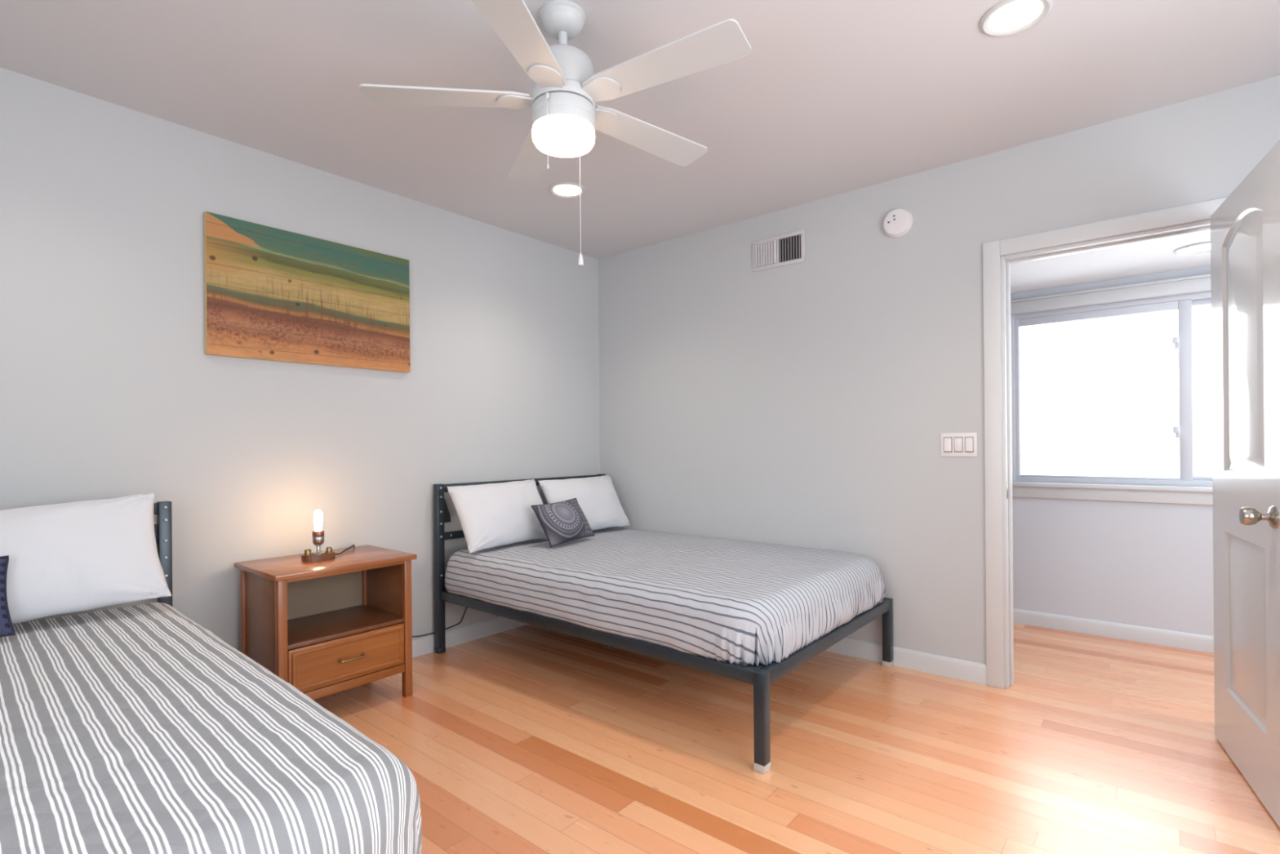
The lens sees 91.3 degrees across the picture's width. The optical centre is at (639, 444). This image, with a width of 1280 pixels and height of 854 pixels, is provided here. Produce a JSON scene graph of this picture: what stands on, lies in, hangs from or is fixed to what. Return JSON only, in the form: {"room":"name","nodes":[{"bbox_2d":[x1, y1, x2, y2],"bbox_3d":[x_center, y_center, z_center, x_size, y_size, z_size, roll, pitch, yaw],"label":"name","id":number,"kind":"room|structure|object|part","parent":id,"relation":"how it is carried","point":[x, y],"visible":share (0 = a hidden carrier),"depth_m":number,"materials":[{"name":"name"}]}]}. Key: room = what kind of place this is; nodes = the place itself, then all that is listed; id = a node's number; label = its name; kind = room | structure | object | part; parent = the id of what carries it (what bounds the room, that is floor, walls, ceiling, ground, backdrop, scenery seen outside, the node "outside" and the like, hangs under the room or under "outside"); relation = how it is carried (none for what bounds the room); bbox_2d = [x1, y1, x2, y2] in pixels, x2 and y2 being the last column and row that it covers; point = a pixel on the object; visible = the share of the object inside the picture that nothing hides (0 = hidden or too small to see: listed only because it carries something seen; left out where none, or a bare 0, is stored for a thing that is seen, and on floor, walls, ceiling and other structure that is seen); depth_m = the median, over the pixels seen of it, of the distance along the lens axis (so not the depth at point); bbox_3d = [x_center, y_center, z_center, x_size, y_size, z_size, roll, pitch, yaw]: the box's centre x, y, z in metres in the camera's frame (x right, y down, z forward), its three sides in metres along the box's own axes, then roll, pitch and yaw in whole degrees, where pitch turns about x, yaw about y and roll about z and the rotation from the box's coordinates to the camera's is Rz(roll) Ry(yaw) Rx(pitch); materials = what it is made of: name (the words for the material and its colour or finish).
{"room":"bedroom","nodes":[
{"label":"bedroom","id":0,"kind":"room"},
{"bbox_2d":[0,66,599,651],"bbox_3d":[-1.665,-0.085,2.910,0.150,2.440,4.370,0,0,40],"label":"wall","id":1,"kind":"structure","parent":0,"point":[109,388],"depth_m":2.69,"materials":[{"name":"paint"}]},
{"bbox_2d":[203,211,410,372],"bbox_3d":[-1.516,-0.673,2.951,0.028,0.591,0.914,0,0,40],"label":"wall picture","id":2,"kind":"object","parent":1,"relation":"attached to","point":[273,294],"visible":1,"depth_m":2.88,"materials":[{"name":"paint"}]},
{"bbox_2d":[412,616,528,657],"bbox_3d":[-1.583,1.088,2.870,0.013,0.092,4.100,0,0,40],"label":"baseboard","id":3,"kind":"structure","parent":1,"relation":"attached to","point":[421,646],"depth_m":3.58,"materials":[{"name":"paint"}]},
{"bbox_2d":[0,0,1279,259],"bbox_3d":[0.015,-1.380,1.503,4.550,0.120,4.370,0,0,40],"label":"ceiling","id":4,"kind":"structure","parent":0,"point":[829,98],"depth_m":2.28,"materials":[{"name":"paint"}]},
{"bbox_2d":[359,0,751,266],"bbox_3d":[-0.205,-0.948,1.923,1.138,0.740,1.139,0,0,40],"label":"ceiling fan","id":5,"kind":"object","parent":4,"relation":"hanging from","point":[566,89],"visible":1,"depth_m":1.84,"materials":[{"name":"white metal"}]},
{"bbox_3d":[-0.579,-1.050,1.891,0.490,0.025,0.134,0,0,-5],"label":"blade","id":6,"kind":"part","parent":5,"relation":"part of","materials":[{"name":"white wood"}]},
{"bbox_3d":[-0.313,-1.052,1.585,0.134,0.025,0.490,0,0,13],"label":"blade","id":7,"kind":"part","parent":5,"relation":"part of","materials":[{"name":"white wood"}]},
{"bbox_3d":[-0.370,-1.052,2.239,0.134,0.025,0.490,0,0,-23],"label":"blade","id":8,"kind":"part","parent":5,"relation":"part of","materials":[{"name":"white wood"}]},
{"bbox_3d":[-0.270,-0.913,1.822,0.010,0.221,0.008,0,0,40],"label":"pull chain","id":9,"kind":"part","parent":5,"relation":"part of","materials":[{"name":"metal"}]},
{"bbox_3d":[-0.234,-0.939,1.921,0.193,0.053,0.193,0,0,40],"label":"lamp shade","id":10,"kind":"part","parent":5,"relation":"part of","materials":[{"name":"white glass"}]},
{"bbox_3d":[-0.193,-0.800,2.021,0.002,0.375,0.001,0,0,40],"label":"pull chain","id":11,"kind":"part","parent":5,"relation":"part of","materials":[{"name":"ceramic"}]},
{"bbox_3d":[-0.192,-0.598,2.021,0.018,0.040,0.018,0,0,40],"label":"pull knob","id":12,"kind":"part","parent":5,"relation":"part of","materials":[{"name":"white plastic"}]},
{"bbox_3d":[0.025,-1.055,2.148,0.490,0.025,0.134,0,0,-41],"label":"blade","id":13,"kind":"part","parent":5,"relation":"part of","materials":[{"name":"white wood"}]},
{"bbox_3d":[0.060,-1.055,1.744,0.490,0.025,0.134,0,0,31],"label":"blade","id":14,"kind":"part","parent":5,"relation":"part of","materials":[{"name":"white wood"}]},
{"bbox_2d":[548,182,586,198],"bbox_3d":[-0.375,-1.312,3.232,0.196,0.008,0.196,0,0,40],"label":"recessed light","id":15,"kind":"object","parent":4,"relation":"in","point":[562,189],"visible":0.97,"depth_m":3.22,"materials":[{"name":"white glass"}]},
{"bbox_2d":[979,0,1053,36],"bbox_3d":[1.161,-1.325,1.934,0.196,0.008,0.196,0,0,40],"label":"recessed light","id":16,"kind":"object","parent":4,"relation":"in","point":[1006,17],"visible":1,"depth_m":1.94,"materials":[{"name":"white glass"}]},
{"bbox_2d":[313,622,1279,853],"bbox_3d":[0.704,1.175,1.757,5.250,0.120,5.615,0,0,40],"label":"floor","id":17,"kind":"structure","parent":0,"point":[527,739],"depth_m":2.25,"materials":[{"name":"brown wood"}]},
{"bbox_2d":[153,501,173,606],"bbox_3d":[-1.536,0.676,1.289,2.004,0.915,1.331,0,0,42],"label":"platform bed","id":18,"kind":"object","parent":17,"relation":"on","point":[162,510],"visible":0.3,"depth_m":2.41,"materials":[{"name":"metal"}]},
{"bbox_3d":[-2.272,0.250,1.941,0.026,0.044,1.245,0,0,42],"label":"headboard rail","id":19,"kind":"part","parent":18,"relation":"part of","materials":[{"name":"metal"}]},
{"bbox_3d":[-1.523,0.697,1.285,1.857,0.188,1.249,0,0,42],"label":"mattress","id":20,"kind":"object","parent":18,"relation":"on","visible":0},
{"bbox_2d":[0,601,422,853],"bbox_3d":[-1.504,0.677,1.274,1.961,0.226,1.344,0,0,42],"label":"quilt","id":21,"kind":"object","parent":20,"relation":"on","point":[137,729],"visible":1,"depth_m":1.14,"materials":[{"name":"grey fabric"}]},
{"bbox_2d":[0,555,15,636],"bbox_3d":[-1.959,0.442,1.694,0.134,0.221,0.372,0,0,34],"label":"cushion","id":22,"kind":"object","parent":21,"relation":"on","point":[6,628],"visible":1,"depth_m":1.81,"materials":[{"name":"blue fabric"}]},
{"bbox_2d":[0,493,171,623],"bbox_3d":[-1.941,0.373,1.972,0.720,0.388,0.247,0,0,-45],"label":"pillow","id":23,"kind":"object","parent":21,"relation":"on","point":[77,556],"visible":0.97,"depth_m":2.01,"materials":[{"name":"white fabric"}]},
{"bbox_2d":[234,544,417,699],"bbox_3d":[-1.357,0.815,2.732,0.459,0.634,0.588,0,0,40],"label":"nightstand","id":24,"kind":"object","parent":17,"relation":"on","point":[343,622],"visible":0.87,"depth_m":2.65,"materials":[{"name":"brown wood"}]},
{"bbox_3d":[-1.672,0.829,2.655,0.034,0.612,0.034,0,0,40],"label":"leg","id":25,"kind":"part","parent":24,"relation":"part of","materials":[{"name":"brown wood"}]},
{"bbox_3d":[-1.530,0.770,2.534,0.340,0.496,0.014,0,0,40],"label":"panel","id":26,"kind":"part","parent":24,"relation":"part of","materials":[{"name":"brown wood"}]},
{"bbox_3d":[-1.385,0.827,2.416,0.034,0.612,0.034,0,0,40],"label":"leg","id":27,"kind":"part","parent":24,"relation":"part of","materials":[{"name":"brown wood"}]},
{"bbox_3d":[-1.513,0.785,2.861,0.008,0.467,0.511,0,0,40],"label":"panel","id":28,"kind":"part","parent":24,"relation":"part of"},
{"bbox_3d":[-1.217,0.527,2.614,0.018,0.016,0.488,0,0,40],"label":"rail","id":29,"kind":"part","parent":24,"relation":"part of","materials":[{"name":"brown wood"}]},
{"bbox_2d":[287,604,404,649],"bbox_3d":[-1.360,0.788,2.734,0.390,0.017,0.511,0,0,40],"label":"shelf","id":30,"kind":"object","parent":24,"relation":"attached to","point":[315,626],"depth_m":2.72,"materials":[{"name":"brown wood"}]},
{"bbox_3d":[-1.348,0.890,2.725,0.383,0.178,0.482,0,0,40],"label":"drawer","id":31,"kind":"part","parent":24,"relation":"part of","materials":[{"name":"brown wood"}]},
{"bbox_3d":[-1.192,0.888,2.595,0.030,0.018,0.114,0,0,40],"label":"handle","id":32,"kind":"part","parent":24,"relation":"part of","materials":[{"name":"gold metal"}]},
{"bbox_3d":[-1.338,0.826,3.056,0.034,0.612,0.034,0,0,40],"label":"leg","id":33,"kind":"part","parent":24,"relation":"part of","materials":[{"name":"brown wood"}]},
{"bbox_2d":[301,509,466,636],"bbox_3d":[-1.255,0.656,3.163,0.197,0.749,1.070,0,0,23],"label":"table lamp","id":34,"kind":"object","parent":24,"relation":"on","point":[317,535],"visible":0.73,"depth_m":2.70,"materials":[{"name":"brown wood"}]},
{"bbox_3d":[-1.423,0.461,2.679,0.026,0.022,0.026,0,0,40],"label":"brass post","id":35,"kind":"part","parent":34,"relation":"part of","materials":[{"name":"gold metal"}]},
{"bbox_3d":[-1.397,0.330,2.713,0.035,0.095,0.035,0,0,40],"label":"bulb","id":36,"kind":"part","parent":34,"relation":"part of","materials":[{"name":"white glass"}]},
{"bbox_2d":[311,529,324,545],"bbox_3d":[-1.396,0.406,2.713,0.048,0.063,0.048,0,0,40],"label":"socket","id":37,"kind":"object","parent":34,"relation":"attached to","point":[317,535],"depth_m":2.70,"materials":[{"name":"orange metal"}]},
{"bbox_3d":[-1.395,0.453,2.713,0.060,0.038,0.060,0,0,40],"label":"stem","id":38,"kind":"part","parent":34,"relation":"part of","materials":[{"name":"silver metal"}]},
{"bbox_3d":[-1.367,0.461,2.748,0.024,0.020,0.024,0,0,40],"label":"brass post","id":39,"kind":"part","parent":34,"relation":"part of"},
{"bbox_3d":[-1.232,0.757,3.227,0.170,0.547,0.943,0,0,26],"label":"power cord","id":40,"kind":"part","parent":34,"relation":"part of","materials":[{"name":"black rubber"}]},
{"bbox_3d":[-1.194,0.767,2.938,0.340,0.496,0.014,0,0,40],"label":"panel","id":41,"kind":"part","parent":24,"relation":"part of","materials":[{"name":"brown wood"}]},
{"bbox_3d":[-1.051,0.824,2.817,0.034,0.612,0.034,0,0,40],"label":"leg","id":42,"kind":"part","parent":24,"relation":"part of","materials":[{"name":"brown wood"}]},
{"bbox_2d":[433,473,893,773],"bbox_3d":[0.074,0.662,3.266,2.004,0.915,1.331,0,0,40],"label":"platform bed","id":43,"kind":"object","parent":17,"relation":"on","point":[762,676],"visible":0.46,"depth_m":2.64,"materials":[{"name":"metal"}]},
{"bbox_3d":[-1.091,0.657,3.399,0.042,0.885,0.042,0,0,40],"label":"headboard post","id":44,"kind":"part","parent":43,"relation":"part of","materials":[{"name":"metal"}]},
{"bbox_3d":[-0.680,0.499,3.893,0.026,0.041,1.245,0,0,40],"label":"headboard rail","id":45,"kind":"part","parent":43,"relation":"part of","materials":[{"name":"metal"}]},
{"bbox_3d":[-0.682,0.236,3.893,0.026,0.044,1.245,0,0,40],"label":"headboard rail","id":46,"kind":"part","parent":43,"relation":"part of","materials":[{"name":"metal"}]},
{"bbox_3d":[-0.332,0.810,2.777,1.918,0.050,0.035,0,0,40],"label":"rail","id":47,"kind":"part","parent":43,"relation":"part of","materials":[{"name":"metal"}]},
{"bbox_2d":[444,527,884,666],"bbox_3d":[0.099,0.665,3.256,1.963,0.231,1.349,0,0,40],"label":"mattress","id":48,"kind":"object","parent":43,"relation":"on","point":[720,599],"visible":0.9,"depth_m":2.70,"materials":[{"name":"white fabric"}]},
{"bbox_2d":[447,479,546,553],"bbox_3d":[-0.759,0.384,3.499,0.232,0.345,0.625,0,0,37],"label":"pillow","id":49,"kind":"object","parent":48,"relation":"on","point":[491,515],"visible":0.91,"depth_m":3.38,"materials":[{"name":"white fabric"}]},
{"bbox_2d":[530,497,595,546],"bbox_3d":[-0.429,0.434,3.538,0.166,0.230,0.392,0,0,31],"label":"cushion","id":50,"kind":"object","parent":48,"relation":"on","point":[562,522],"visible":1,"depth_m":3.46,"materials":[{"name":"grey fabric"}]},
{"bbox_2d":[538,475,629,530],"bbox_3d":[-0.345,0.380,3.994,0.240,0.339,0.618,0,0,43],"label":"pillow","id":51,"kind":"object","parent":48,"relation":"on","point":[597,498],"visible":0.76,"depth_m":3.94,"materials":[{"name":"white fabric"}]},
{"bbox_3d":[0.418,0.935,2.145,0.042,0.312,0.042,0,0,40],"label":"leg","id":52,"kind":"part","parent":43,"relation":"part of","materials":[{"name":"metal"}]},
{"bbox_3d":[0.830,0.801,2.638,0.035,0.049,1.245,0,0,40],"label":"foot rail","id":53,"kind":"part","parent":43,"relation":"part of","materials":[{"name":"metal"}]},
{"bbox_3d":[1.242,0.928,3.134,0.042,0.312,0.042,0,0,40],"label":"leg","id":54,"kind":"part","parent":43,"relation":"part of","materials":[{"name":"metal"}]},
{"bbox_2d":[598,75,1279,663],"bbox_3d":[1.443,-0.112,3.088,4.400,2.440,0.120,0,0,40],"label":"wall","id":55,"kind":"structure","parent":0,"point":[809,403],"depth_m":3.23,"materials":[{"name":"paint"}]},
{"bbox_2d":[752,229,804,271],"bbox_3d":[0.780,-1.095,3.543,0.324,0.176,0.017,0,0,40],"label":"air vent","id":56,"kind":"object","parent":55,"relation":"in","point":[786,249],"visible":1,"depth_m":3.54,"materials":[{"name":"metal"}]},
{"bbox_2d":[883,208,913,237],"bbox_3d":[1.281,-1.105,3.113,0.140,0.140,0.036,0,0,40],"label":"smoke detector","id":57,"kind":"object","parent":55,"relation":"attached to","point":[898,222],"visible":1,"depth_m":3.10,"materials":[{"name":"plastic"}]},
{"bbox_2d":[825,636,986,684],"bbox_3d":[0.664,1.069,3.658,2.432,0.092,0.013,0,0,40],"label":"baseboard","id":58,"kind":"structure","parent":55,"relation":"attached to","point":[958,668],"depth_m":3.06,"materials":[{"name":"paint"}]},
{"bbox_2d":[940,432,977,456],"bbox_3d":[1.503,0.001,2.951,0.158,0.113,0.015,0,0,40],"label":"switch plate","id":59,"kind":"object","parent":55,"relation":"attached to","point":[952,444],"visible":1,"depth_m":2.95,"materials":[{"name":"plastic"}]},
{"bbox_2d":[982,197,1226,688],"bbox_3d":[1.974,0.088,2.647,0.890,2.031,0.152,0,0,40],"label":"trim","id":60,"kind":"structure","parent":55,"relation":"attached to","point":[998,256],"depth_m":2.84,"materials":[{"name":"paint"}]},
{"bbox_3d":[1.674,0.214,2.848,0.002,0.065,0.028,0,0,40],"label":"strike plate","id":61,"kind":"part","parent":60,"relation":"part of","materials":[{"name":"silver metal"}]},
{"bbox_2d":[1210,139,1279,827],"bbox_3d":[1.985,0.119,2.031,0.182,1.952,0.749,0,0,30],"label":"door","id":62,"kind":"structure","parent":55,"relation":"in","point":[1245,228],"depth_m":2.00,"materials":[{"name":"paint"}]},
{"bbox_3d":[1.795,0.210,1.824,0.064,0.053,0.053,0,0,30],"label":"knob","id":63,"kind":"part","parent":62,"relation":"part of","materials":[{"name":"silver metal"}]},
{"bbox_2d":[1010,231,1210,293],"bbox_3d":[2.564,-0.986,3.036,4.000,0.100,1.245,0,0,40],"label":"ceiling","id":64,"kind":"structure","parent":0,"point":[1156,256],"depth_m":3.25,"materials":[{"name":"paint"}]},
{"bbox_2d":[1173,241,1210,254],"bbox_3d":[2.668,-0.933,2.973,0.196,0.008,0.196,0,0,40],"label":"recessed light","id":65,"kind":"object","parent":64,"relation":"in","point":[1201,247],"visible":0.77,"depth_m":2.99,"materials":[{"name":"white glass"}]},
{"bbox_2d":[1010,265,1213,636],"bbox_3d":[2.923,0.078,3.457,3.800,2.035,0.150,0,0,40],"label":"wall","id":66,"kind":"structure","parent":0,"point":[1144,564],"depth_m":3.55,"materials":[{"name":"paint"}]},
{"bbox_2d":[1010,273,1213,505],"bbox_3d":[2.882,-0.288,3.430,1.885,1.213,0.140,0,0,40],"label":"window","id":67,"kind":"structure","parent":66,"relation":"in","point":[1140,492],"depth_m":3.51,"materials":[{"name":"plastic"}]},
{"bbox_3d":[2.657,-0.291,3.630,0.825,0.973,0.028,0,0,40],"label":"sash","id":68,"kind":"part","parent":67,"relation":"part of","materials":[{"name":"glass"}]},
{"bbox_3d":[2.900,-0.333,3.360,1.765,1.123,0.024,0,0,40],"label":"casing","id":69,"kind":"part","parent":67,"relation":"part of","materials":[{"name":"paint"}]},
{"bbox_3d":[2.861,0.273,3.400,1.885,0.093,0.060,0,0,40],"label":"sill","id":70,"kind":"part","parent":67,"relation":"part of","materials":[{"name":"paint"}]},
{"bbox_3d":[3.253,-0.296,3.181,0.775,0.973,0.028,0,0,40],"label":"sash","id":71,"kind":"part","parent":67,"relation":"part of","materials":[{"name":"plastic"}]},
{"bbox_2d":[1013,608,1213,653],"bbox_3d":[2.879,1.054,3.394,3.800,0.085,0.013,0,0,40],"label":"baseboard","id":72,"kind":"structure","parent":66,"relation":"attached to","point":[1200,642],"depth_m":3.54,"materials":[{"name":"paint"}]}
]}

